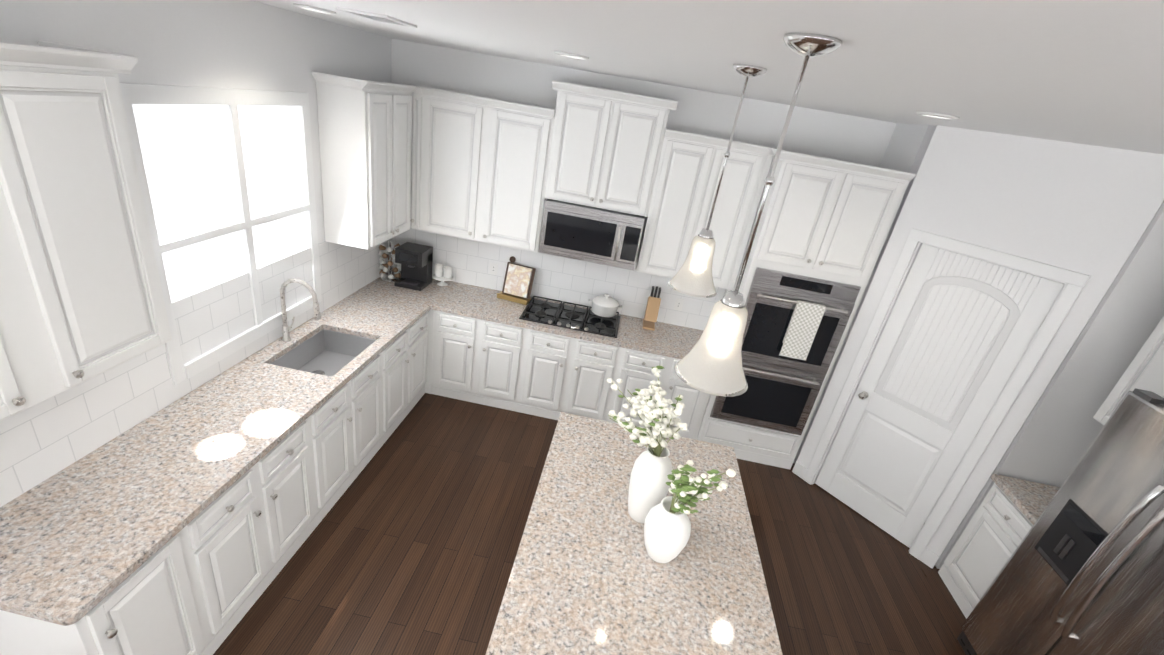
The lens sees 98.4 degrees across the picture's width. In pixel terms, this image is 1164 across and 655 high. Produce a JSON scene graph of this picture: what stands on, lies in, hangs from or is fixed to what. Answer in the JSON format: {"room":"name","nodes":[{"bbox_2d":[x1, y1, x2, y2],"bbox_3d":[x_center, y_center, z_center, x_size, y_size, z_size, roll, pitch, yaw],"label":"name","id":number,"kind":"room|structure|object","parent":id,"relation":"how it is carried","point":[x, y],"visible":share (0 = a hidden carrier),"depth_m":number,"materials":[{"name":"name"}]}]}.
{"room":"kitchen","nodes":[
{"label":"kitchen","id":0,"kind":"room"},
{"bbox_2d":[0,0,1163,568],"bbox_3d":[3.279,1.277,1.510,16.540,2.920,9.740,11,24,3],"label":"wall","id":1,"kind":"structure","parent":0,"point":[1094,214],"depth_m":3.09,"materials":[{"name":"paint"}]},
{"bbox_2d":[0,40,171,421],"bbox_3d":[-1.944,-0.279,1.558,0.354,1.147,1.130,11,24,3],"label":"upper cabinet","id":2,"kind":"object","parent":1,"relation":"attached to","point":[81,298],"visible":1,"depth_m":1.74,"materials":[{"name":"white wood"}]},
{"bbox_2d":[120,83,321,384],"bbox_3d":[-1.966,-0.605,2.953,0.029,1.460,1.290,11,24,3],"label":"kitchen window","id":3,"kind":"structure","parent":1,"relation":"in","point":[226,177],"depth_m":2.74,"materials":[{"name":"white glass"}]},
{"bbox_2d":[311,71,418,249],"bbox_3d":[-1.607,-1.268,3.845,0.368,1.147,0.730,11,24,3],"label":"upper cabinet","id":4,"kind":"object","parent":1,"relation":"attached to","point":[367,134],"depth_m":3.60,"materials":[{"name":"white wood"}]},
{"bbox_2d":[415,86,490,240],"bbox_3d":[-1.089,-1.381,4.286,0.606,1.147,0.337,11,24,3],"label":"upper cabinet","id":5,"kind":"object","parent":1,"relation":"attached to","point":[451,127],"depth_m":4.11,"materials":[{"name":"white wood"}]},
{"bbox_2d":[489,262,497,274],"bbox_3d":[-0.842,-0.559,4.780,0.075,0.115,0.008,11,24,3],"label":"switch plate","id":6,"kind":"object","parent":1,"relation":"attached to","point":[493,266],"depth_m":4.78,"materials":[{"name":"white plastic"}]},
{"bbox_2d":[479,99,554,252],"bbox_3d":[-0.533,-1.271,4.253,0.530,1.147,0.337,11,24,3],"label":"upper cabinet","id":7,"kind":"object","parent":1,"relation":"attached to","point":[492,171],"depth_m":4.08,"materials":[{"name":"white wood"}]},
{"bbox_2d":[547,81,674,218],"bbox_3d":[0.200,-1.437,4.076,0.860,0.877,0.337,11,24,3],"label":"upper cabinet","id":8,"kind":"object","parent":1,"relation":"attached to","point":[607,145],"depth_m":3.91,"materials":[{"name":"white wood"}]},
{"bbox_2d":[539,199,644,269],"bbox_3d":[0.088,-0.815,4.285,0.820,0.437,0.441,11,24,3],"label":"over-the-range microwave","id":9,"kind":"object","parent":8,"relation":"attached to","point":[591,234],"visible":1,"depth_m":4.13,"materials":[{"name":"silver metal"}]},
{"bbox_2d":[673,298,683,310],"bbox_3d":[0.901,-0.214,4.678,0.075,0.115,0.008,11,24,3],"label":"switch plate","id":10,"kind":"object","parent":1,"relation":"attached to","point":[678,305],"depth_m":4.68,"materials":[{"name":"white plastic"}]},
{"bbox_2d":[636,129,773,289],"bbox_3d":[0.978,-0.972,4.165,0.835,1.147,0.337,11,24,3],"label":"upper cabinet","id":11,"kind":"object","parent":1,"relation":"attached to","point":[690,170],"depth_m":3.98,"materials":[{"name":"white wood"}]},
{"bbox_2d":[815,244,1064,547],"bbox_3d":[2.450,0.550,3.681,0.601,2.168,0.596,11,24,3],"label":"pantry door","id":12,"kind":"structure","parent":1,"relation":"in","point":[958,334],"depth_m":3.58,"materials":[{"name":"white wood"}]},
{"bbox_2d":[792,228,1089,568],"bbox_3d":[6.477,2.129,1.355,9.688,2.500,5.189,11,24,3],"label":"door frame","id":13,"kind":"structure","parent":1,"relation":"attached to","point":[1073,287],"depth_m":3.44,"materials":[{"name":"white wood"}]},
{"bbox_2d":[1093,316,1163,424],"bbox_3d":[2.931,1.092,2.120,0.658,2.642,2.225,11,24,3],"label":"upper cabinet","id":14,"kind":"object","parent":1,"relation":"attached to","point":[1144,370],"depth_m":2.79,"materials":[{"name":"white wood"}]},
{"bbox_2d":[213,393,965,654],"bbox_3d":[3.200,2.643,2.167,16.800,0.100,9.800,11,24,3],"label":"floor","id":15,"kind":"structure","parent":0,"point":[410,545],"depth_m":3.32,"materials":[{"name":"brown wood"}]},
{"bbox_2d":[0,291,429,654],"bbox_3d":[-1.879,0.731,3.203,0.684,0.920,2.956,11,24,3],"label":"base cabinet","id":16,"kind":"object","parent":15,"relation":"on","point":[187,524],"visible":1,"depth_m":2.39,"materials":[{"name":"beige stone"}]},
{"bbox_2d":[280,278,320,341],"bbox_3d":[-1.872,-0.112,3.358,0.286,0.468,0.099,11,24,3],"label":"sink faucet","id":17,"kind":"object","parent":16,"relation":"on","point":[286,328],"visible":1,"depth_m":3.31,"materials":[{"name":"silver metal"}]},
{"bbox_2d":[358,271,709,439],"bbox_3d":[-0.429,0.279,4.733,3.173,0.920,0.658,11,24,3],"label":"base cabinet","id":18,"kind":"object","parent":15,"relation":"on","point":[487,346],"visible":0.75,"depth_m":4.44,"materials":[{"name":"white wood"}]},
{"bbox_2d":[379,240,400,281],"bbox_3d":[-1.763,-0.622,4.614,0.197,0.385,0.197,11,24,3],"label":"coffee pod carousel","id":19,"kind":"object","parent":18,"relation":"on","point":[395,269],"visible":0.9,"depth_m":4.60,"materials":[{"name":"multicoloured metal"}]},
{"bbox_2d":[394,242,432,290],"bbox_3d":[-1.541,-0.562,4.603,0.250,0.355,0.250,11,24,3],"label":"coffee maker","id":20,"kind":"object","parent":18,"relation":"on","point":[415,260],"visible":1,"depth_m":4.57,"materials":[{"name":"black plastic"}]},
{"bbox_2d":[432,263,452,285],"bbox_3d":[-1.316,-0.497,4.747,0.196,0.188,0.196,11,24,3],"label":"stand","id":21,"kind":"object","parent":18,"relation":"on","point":[441,274],"visible":1,"depth_m":4.71,"materials":[{"name":"white ceramic"}]},
{"bbox_2d":[497,256,535,304],"bbox_3d":[-0.601,-0.442,4.673,0.300,0.371,0.191,15,25,11],"label":"cookbook","id":22,"kind":"object","parent":18,"relation":"on","point":[518,283],"visible":0.98,"depth_m":4.68,"materials":[{"name":"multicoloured paper"}]},
{"bbox_2d":[519,296,619,337],"bbox_3d":[-0.088,-0.113,4.523,0.860,0.060,0.497,11,24,3],"label":"gas cooktop","id":23,"kind":"object","parent":18,"relation":"on","point":[563,316],"visible":0.94,"depth_m":4.48,"materials":[{"name":"black metal"}]},
{"bbox_2d":[588,294,621,316],"bbox_3d":[0.211,-0.216,4.566,0.312,0.182,0.248,11,24,3],"label":"pot","id":24,"kind":"object","parent":23,"relation":"on","point":[605,305],"visible":1,"depth_m":4.50,"materials":[{"name":"white ceramic"}]},
{"bbox_2d":[643,286,660,330],"bbox_3d":[0.645,-0.187,4.575,0.110,0.377,0.201,11,24,3],"label":"knife block","id":25,"kind":"object","parent":18,"relation":"on","point":[651,312],"visible":1,"depth_m":4.52,"materials":[{"name":"brown wood"}]},
{"bbox_2d":[486,412,782,654],"bbox_3d":[0.218,1.396,2.535,1.097,0.920,1.752,11,24,3],"label":"kitchen island","id":26,"kind":"object","parent":15,"relation":"on","point":[589,575],"visible":0.94,"depth_m":2.18,"materials":[{"name":"beige stone"}]},
{"bbox_2d":[607,365,687,522],"bbox_3d":[0.260,0.553,2.415,0.395,0.703,0.400,11,24,3],"label":"vase","id":27,"kind":"object","parent":26,"relation":"on","point":[649,487],"visible":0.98,"depth_m":2.29,"materials":[{"name":"white ceramic"}]},
{"bbox_2d":[644,460,735,562],"bbox_3d":[0.444,0.794,2.127,0.312,0.565,0.275,11,24,3],"label":"vase","id":28,"kind":"object","parent":26,"relation":"on","point":[667,527],"visible":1,"depth_m":2.12,"materials":[{"name":"ceramic"}]},
{"bbox_2d":[696,148,915,468],"bbox_3d":[1.665,-0.089,4.271,0.920,2.607,0.658,11,24,3],"label":"tall cabinet","id":29,"kind":"object","parent":15,"relation":"on","point":[827,219],"visible":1,"depth_m":3.68,"materials":[{"name":"white wood"}]},
{"bbox_2d":[710,267,860,434],"bbox_3d":[1.609,0.249,4.066,0.785,1.380,0.095,11,24,3],"label":"double wall oven","id":30,"kind":"object","parent":29,"relation":"in","point":[781,393],"visible":0.9,"depth_m":4.04,"materials":[{"name":"silver metal"}]},
{"bbox_2d":[779,300,825,359],"bbox_3d":[1.713,0.026,3.915,0.210,0.466,0.039,11,24,3],"label":"dish towel","id":31,"kind":"object","parent":30,"relation":"hanging from","point":[802,328],"visible":1,"depth_m":3.90,"materials":[{"name":"fabric"}]},
{"bbox_2d":[938,474,1059,618],"bbox_3d":[2.909,1.534,3.242,0.658,0.920,0.508,11,24,3],"label":"base cabinet","id":32,"kind":"object","parent":15,"relation":"on","point":[1006,515],"visible":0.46,"depth_m":3.25,"materials":[{"name":"white wood"}]},
{"bbox_2d":[957,388,1163,654],"bbox_3d":[2.768,1.384,2.333,0.865,1.868,0.980,11,24,3],"label":"refrigerator","id":33,"kind":"object","parent":15,"relation":"on","point":[1081,572],"visible":1,"depth_m":2.41,"materials":[{"name":"grey metal"}]},
{"bbox_2d":[253,0,1163,154],"bbox_3d":[3.665,-0.071,0.925,16.800,0.100,9.800,11,24,3],"label":"ceiling","id":34,"kind":"structure","parent":0,"point":[1088,72],"depth_m":1.37,"materials":[{"name":"paint"}]},
{"bbox_2d":[293,3,335,13],"bbox_3d":[-1.333,-1.588,2.508,0.190,0.012,0.190,11,24,3],"label":"recessed light","id":35,"kind":"object","parent":34,"relation":"in","point":[314,9],"visible":1,"depth_m":2.46,"materials":[{"name":"white"}]},
{"bbox_2d":[336,7,416,27],"bbox_3d":[-0.965,-1.470,2.385,0.240,0.010,0.310,11,24,3],"label":"ceiling vent","id":36,"kind":"object","parent":34,"relation":"in","point":[378,17],"visible":1,"depth_m":2.32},
{"bbox_2d":[554,51,588,59],"bbox_3d":[-0.056,-1.440,2.662,0.190,0.012,0.190,11,24,3],"label":"recessed light","id":37,"kind":"object","parent":34,"relation":"in","point":[572,55],"visible":1,"depth_m":2.61,"materials":[{"name":"white"}]},
{"bbox_2d":[668,64,766,297],"bbox_3d":[0.549,-0.564,2.019,0.216,0.872,0.216,11,24,3],"label":"pendant light","id":38,"kind":"object","parent":34,"relation":"hanging from","point":[693,276],"visible":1,"depth_m":2.10,"materials":[{"name":"white glass"}]},
{"bbox_2d":[674,33,841,396],"bbox_3d":[0.444,-0.249,1.292,0.216,0.872,0.216,11,24,3],"label":"pendant light","id":39,"kind":"object","parent":34,"relation":"hanging from","point":[710,362],"visible":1,"depth_m":1.37,"materials":[{"name":"white glass"}]},
{"bbox_2d":[916,111,959,119],"bbox_3d":[1.767,-1.054,2.500,0.190,0.012,0.190,11,24,3],"label":"recessed light","id":40,"kind":"object","parent":34,"relation":"in","point":[938,115],"visible":1,"depth_m":2.45,"materials":[{"name":"white"}]}
]}

